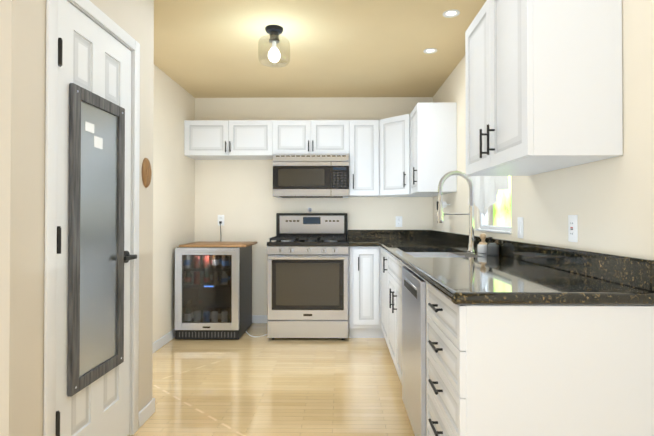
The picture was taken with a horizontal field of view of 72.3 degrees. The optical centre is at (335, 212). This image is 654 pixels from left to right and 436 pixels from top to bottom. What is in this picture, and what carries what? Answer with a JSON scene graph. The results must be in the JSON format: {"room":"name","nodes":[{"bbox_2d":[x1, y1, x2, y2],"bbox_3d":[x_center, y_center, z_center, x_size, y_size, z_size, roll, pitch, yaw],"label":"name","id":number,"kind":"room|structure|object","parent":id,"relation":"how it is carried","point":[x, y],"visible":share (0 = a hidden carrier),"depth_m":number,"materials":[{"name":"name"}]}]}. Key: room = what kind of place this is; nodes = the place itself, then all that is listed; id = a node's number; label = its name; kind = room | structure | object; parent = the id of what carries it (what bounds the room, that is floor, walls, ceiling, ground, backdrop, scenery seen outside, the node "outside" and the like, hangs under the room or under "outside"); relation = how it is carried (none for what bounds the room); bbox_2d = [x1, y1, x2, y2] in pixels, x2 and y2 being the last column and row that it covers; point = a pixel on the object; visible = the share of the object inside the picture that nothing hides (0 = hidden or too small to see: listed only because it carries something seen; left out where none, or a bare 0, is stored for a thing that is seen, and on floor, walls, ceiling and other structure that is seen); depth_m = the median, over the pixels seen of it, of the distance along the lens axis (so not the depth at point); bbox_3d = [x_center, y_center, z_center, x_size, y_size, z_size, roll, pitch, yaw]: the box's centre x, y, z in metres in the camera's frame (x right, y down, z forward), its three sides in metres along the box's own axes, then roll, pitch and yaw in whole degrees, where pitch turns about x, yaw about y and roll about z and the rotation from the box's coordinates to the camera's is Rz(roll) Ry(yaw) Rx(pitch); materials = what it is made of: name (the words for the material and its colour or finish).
{"room":"kitchen","nodes":[
{"label":"kitchen","id":0,"kind":"room"},
{"bbox_2d":[0,0,39,435],"bbox_3d":[-2.255,-0.061,1.569,2.340,2.450,0.120,0,-1,1],"label":"wall","id":1,"kind":"structure","parent":0,"point":[22,122],"depth_m":1.53,"materials":[{"name":"beige paint"}]},
{"bbox_2d":[36,0,153,435],"bbox_3d":[-1.133,-0.055,2.124,0.110,2.450,1.017,0,-1,1],"label":"wall","id":2,"kind":"structure","parent":0,"point":[135,17],"depth_m":2.45,"materials":[{"name":"beige paint"}]},
{"bbox_2d":[43,0,139,435],"bbox_3d":[-1.128,0.123,2.044,0.123,2.092,0.762,0,-1,1],"label":"door frame","id":3,"kind":"structure","parent":2,"relation":"attached to","point":[89,9],"depth_m":1.71,"materials":[{"name":"white wood"}]},
{"bbox_2d":[55,0,136,435],"bbox_3d":[-1.071,0.151,2.041,0.095,2.012,0.630,0,-1,1],"label":"pantry door","id":4,"kind":"structure","parent":2,"relation":"in","point":[94,58],"depth_m":1.96,"materials":[{"name":"white painted wood"},{"name":"black metal"}]},
{"bbox_2d":[67,83,124,396],"bbox_3d":[-1.071,0.110,2.030,0.021,1.272,0.435,0,-1,1],"label":"mirror","id":5,"kind":"object","parent":4,"relation":"attached to","point":[96,238],"visible":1,"depth_m":1.99,"materials":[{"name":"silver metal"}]},
{"bbox_2d":[138,398,154,415],"bbox_3d":[-1.291,1.133,2.628,0.463,0.085,0.013,0,-1,1],"label":"baseboard","id":6,"kind":"structure","parent":2,"relation":"attached to","point":[146,412],"depth_m":2.55,"materials":[{"name":"white wood"}]},
{"bbox_2d":[142,158,151,187],"bbox_3d":[-1.064,-0.226,2.532,0.016,0.172,0.109,0,-1,1],"label":"wall plaque","id":7,"kind":"object","parent":2,"relation":"attached to","point":[146,172],"visible":1,"depth_m":2.51,"materials":[{"name":"brown wood"}]},
{"bbox_2d":[153,65,194,342],"bbox_3d":[-1.605,-0.038,3.753,0.120,2.450,2.231,0,-1,1],"label":"wall","id":8,"kind":"structure","parent":0,"point":[173,186],"depth_m":4.13,"materials":[{"name":"beige paint"}]},
{"bbox_2d":[152,329,174,353],"bbox_3d":[-1.537,1.144,3.740,0.017,0.085,2.231,0,-1,1],"label":"baseboard","id":9,"kind":"structure","parent":8,"relation":"attached to","point":[169,336],"depth_m":3.98,"materials":[{"name":"white wood"}]},
{"bbox_2d":[128,323,414,435],"bbox_3d":[-1.209,1.209,1.051,4.683,0.100,7.840,0,-1,1],"label":"floor","id":10,"kind":"structure","parent":0,"point":[245,384],"depth_m":3.00,"materials":[{"name":"brown wood"}]},
{"bbox_2d":[175,245,251,338],"bbox_3d":[-1.191,0.760,4.436,0.595,0.867,0.680,0,-1,1],"label":"beverage cooler","id":11,"kind":"object","parent":10,"relation":"on","point":[213,292],"visible":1,"depth_m":4.16,"materials":[{"name":"brushed steel"},{"name":"black metal"},{"name":"glass"}]},
{"bbox_2d":[179,242,257,246],"bbox_3d":[-1.143,0.315,4.460,0.630,0.021,0.580,0,-1,1],"label":"cutting board","id":12,"kind":"object","parent":11,"relation":"on","point":[220,244],"visible":1,"depth_m":4.24,"materials":[{"name":"brown wood"}]},
{"bbox_2d":[267,213,348,339],"bbox_3d":[-0.252,0.599,4.429,0.760,1.190,0.732,0,-1,1],"label":"gas range","id":13,"kind":"object","parent":10,"relation":"on","point":[308,275],"visible":1,"depth_m":4.13,"materials":[{"name":"silver metal"}]},
{"bbox_2d":[349,246,384,337],"bbox_3d":[0.591,0.758,4.483,0.916,0.873,0.695,0,-1,1],"label":"base cabinet","id":14,"kind":"object","parent":10,"relation":"on","point":[364,292],"visible":0.77,"depth_m":4.18,"materials":[{"name":"white wood"}]},
{"bbox_2d":[381,248,385,336],"bbox_3d":[0.729,0.751,3.816,0.626,0.872,0.634,0,-1,1],"label":"base cabinet","id":15,"kind":"object","parent":10,"relation":"on","point":[382,251],"depth_m":3.92,"materials":[{"name":"white wood"}]},
{"bbox_2d":[385,252,400,380],"bbox_3d":[0.720,0.743,3.019,0.626,0.872,0.961,0,-1,1],"label":"base cabinet","id":16,"kind":"object","parent":10,"relation":"on","point":[392,266],"depth_m":3.10,"materials":[{"name":"white wood"}]},
{"bbox_2d":[401,264,403,383],"bbox_3d":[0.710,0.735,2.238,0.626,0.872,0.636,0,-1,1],"label":"base cabinet","id":17,"kind":"object","parent":10,"relation":"on","point":[401,264],"depth_m":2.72,"materials":[{"name":"white wood"}]},
{"bbox_2d":[402,266,426,435],"bbox_3d":[0.693,0.737,2.238,0.647,0.868,0.594,0,-1,1],"label":"dishwasher","id":18,"kind":"object","parent":10,"relation":"on","point":[414,313],"visible":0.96,"depth_m":2.11,"materials":[{"name":"silver metal"}]},
{"bbox_2d":[426,283,653,435],"bbox_3d":[0.704,0.729,1.662,0.626,0.872,0.553,0,-1,1],"label":"base cabinet","id":19,"kind":"object","parent":10,"relation":"on","point":[539,370],"depth_m":1.39,"materials":[{"name":"white wood"}]},
{"bbox_2d":[348,230,653,304],"bbox_3d":[0.574,0.337,3.107,0.918,0.338,3.459,0,-1,1],"label":"countertop","id":20,"kind":"structure","parent":19,"relation":"on","point":[447,265],"depth_m":1.76,"materials":[{"name":"black stone"}]},
{"bbox_2d":[436,171,475,251],"bbox_3d":[0.814,-0.009,2.992,0.266,0.547,0.095,0,-1,1],"label":"spring faucet","id":21,"kind":"object","parent":20,"relation":"on","point":[440,213],"visible":0.96,"depth_m":3.00,"materials":[{"name":"silver metal"}]},
{"bbox_2d":[477,233,486,252],"bbox_3d":[0.966,0.199,2.921,0.072,0.128,0.072,0,-1,1],"label":"brush holder","id":22,"kind":"object","parent":20,"relation":"on","point":[482,246],"visible":0.92,"depth_m":2.90,"materials":[{"name":"white ceramic"}]},
{"bbox_2d":[487,243,498,255],"bbox_3d":[0.964,0.223,2.736,0.072,0.076,0.072,0,-1,1],"label":"jar","id":23,"kind":"object","parent":20,"relation":"on","point":[492,249],"visible":1,"depth_m":2.71,"materials":[{"name":"grey ceramic"}]},
{"bbox_2d":[194,97,432,314],"bbox_3d":[-0.237,-0.026,4.912,2.829,2.450,0.120,0,-1,1],"label":"wall","id":24,"kind":"structure","parent":0,"point":[242,199],"depth_m":4.86,"materials":[{"name":"beige paint"}]},
{"bbox_2d":[218,215,223,232],"bbox_3d":[-1.234,0.124,4.845,0.054,0.184,0.034,0,-1,1],"label":"outlet","id":25,"kind":"object","parent":24,"relation":"attached to","point":[220,220],"visible":0.98,"depth_m":4.83,"materials":[{"name":"white plastic"}]},
{"bbox_2d":[184,120,272,159],"bbox_3d":[-1.082,-0.757,4.683,0.896,0.360,0.368,0,-1,1],"label":"upper cabinet","id":26,"kind":"object","parent":24,"relation":"attached to","point":[228,139],"visible":0.88,"depth_m":4.53,"materials":[{"name":"white wood"}]},
{"bbox_2d":[252,315,267,322],"bbox_3d":[-1.072,1.155,4.841,0.850,0.085,0.017,0,-1,1],"label":"baseboard","id":27,"kind":"structure","parent":24,"relation":"attached to","point":[255,318],"depth_m":4.83,"materials":[{"name":"white wood"}]},
{"bbox_2d":[273,120,348,153],"bbox_3d":[-0.245,-0.760,4.673,0.773,0.354,0.368,0,-1,1],"label":"upper cabinet","id":28,"kind":"object","parent":24,"relation":"attached to","point":[310,136],"visible":0.96,"depth_m":4.52,"materials":[{"name":"white wood"}]},
{"bbox_2d":[273,154,348,197],"bbox_3d":[-0.242,-0.368,4.653,0.761,0.422,0.397,0,-1,1],"label":"microwave","id":29,"kind":"object","parent":28,"relation":"attached to","point":[310,175],"visible":1,"depth_m":4.46,"materials":[{"name":"silver metal"}]},
{"bbox_2d":[349,120,378,196],"bbox_3d":[0.294,-0.553,4.665,0.302,0.767,0.368,0,-1,1],"label":"upper cabinet","id":30,"kind":"object","parent":24,"relation":"attached to","point":[363,158],"visible":0.96,"depth_m":4.51,"materials":[{"name":"white wood"}]},
{"bbox_2d":[396,216,401,226],"bbox_3d":[0.689,0.098,4.836,0.072,0.116,0.008,0,-1,1],"label":"outlet","id":31,"kind":"object","parent":24,"relation":"attached to","point":[398,221],"visible":1,"depth_m":4.83,"materials":[{"name":"white plastic"}]},
{"bbox_2d":[377,114,443,196],"bbox_3d":[0.748,-0.555,4.541,0.604,0.767,0.605,0,-1,1],"label":"upper cabinet","id":32,"kind":"object","parent":24,"relation":"attached to","point":[394,156],"visible":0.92,"depth_m":4.37,"materials":[{"name":"white wood"}]},
{"bbox_2d":[154,0,486,97],"bbox_3d":[-1.209,-1.341,1.077,4.683,0.100,7.840,0,-1,1],"label":"ceiling","id":33,"kind":"structure","parent":0,"point":[337,48],"depth_m":3.41,"materials":[{"name":"beige paint"}]},
{"bbox_2d":[258,25,289,67],"bbox_3d":[-0.421,-1.147,3.083,0.218,0.244,0.218,0,-1,1],"label":"flush-mount ceiling light","id":34,"kind":"object","parent":33,"relation":"attached to","point":[274,32],"visible":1,"depth_m":3.06,"materials":[{"name":"glass"}]},
{"bbox_2d":[423,48,436,53],"bbox_3d":[0.743,-1.262,3.493,0.108,0.006,0.108,0,-1,1],"label":"recessed light","id":35,"kind":"object","parent":33,"relation":"in","point":[431,50],"visible":1,"depth_m":3.49,"materials":[{"name":"white"}]},
{"bbox_2d":[443,9,459,17],"bbox_3d":[0.740,-1.269,2.853,0.108,0.006,0.108,0,-1,1],"label":"recessed light","id":36,"kind":"object","parent":33,"relation":"in","point":[450,13],"visible":1,"depth_m":2.85,"materials":[{"name":"white"}]},
{"bbox_2d":[433,0,653,259],"bbox_3d":[1.072,-0.066,1.037,0.120,2.450,7.600,0,-1,1],"label":"wall","id":37,"kind":"structure","parent":0,"point":[609,202],"depth_m":1.70,"materials":[{"name":"beige paint"}]},
{"bbox_2d":[410,102,456,193],"bbox_3d":[0.860,-0.560,4.035,0.368,0.767,0.400,0,-1,1],"label":"upper cabinet","id":38,"kind":"object","parent":37,"relation":"attached to","point":[433,144],"visible":1,"depth_m":3.84,"materials":[{"name":"white wood"}]},
{"bbox_2d":[475,176,510,233],"bbox_3d":[1.062,-0.355,2.952,0.080,0.969,0.659,0,-1,1],"label":"window","id":39,"kind":"structure","parent":37,"relation":"in","point":[486,227],"depth_m":3.00,"materials":[{"name":"white"}]},
{"bbox_2d":[468,176,508,218],"bbox_3d":[1.000,-0.118,2.969,0.037,0.339,0.800,0,-1,1],"label":"window valance","id":40,"kind":"object","parent":39,"relation":"hanging from","point":[486,189],"visible":0.67,"depth_m":2.94,"materials":[{"name":"white fabric"}]},
{"bbox_2d":[517,217,522,237],"bbox_3d":[1.023,0.084,2.476,0.011,0.116,0.072,0,-1,1],"label":"light switch","id":41,"kind":"object","parent":37,"relation":"attached to","point":[520,226],"visible":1,"depth_m":2.47,"materials":[{"name":"white plastic"}]},
{"bbox_2d":[465,0,622,175],"bbox_3d":[0.836,-0.581,1.974,0.368,0.767,0.782,0,-1,1],"label":"upper cabinet","id":42,"kind":"object","parent":37,"relation":"attached to","point":[543,86],"visible":1,"depth_m":1.58,"materials":[{"name":"white wood"}]},
{"bbox_2d":[568,215,577,241],"bbox_3d":[1.017,0.068,1.916,0.009,0.116,0.072,0,-1,1],"label":"outlet","id":43,"kind":"object","parent":37,"relation":"attached to","point":[572,228],"visible":1,"depth_m":1.91,"materials":[{"name":"white plastic"}]},
{"label":"outside","id":44,"kind":"structure","parent":0,"visible":0},
{"bbox_2d":[493,176,510,226],"bbox_3d":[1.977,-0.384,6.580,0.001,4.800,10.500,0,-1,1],"label":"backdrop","id":45,"kind":"structure","parent":44,"point":[502,210],"depth_m":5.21,"materials":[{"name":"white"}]}
]}

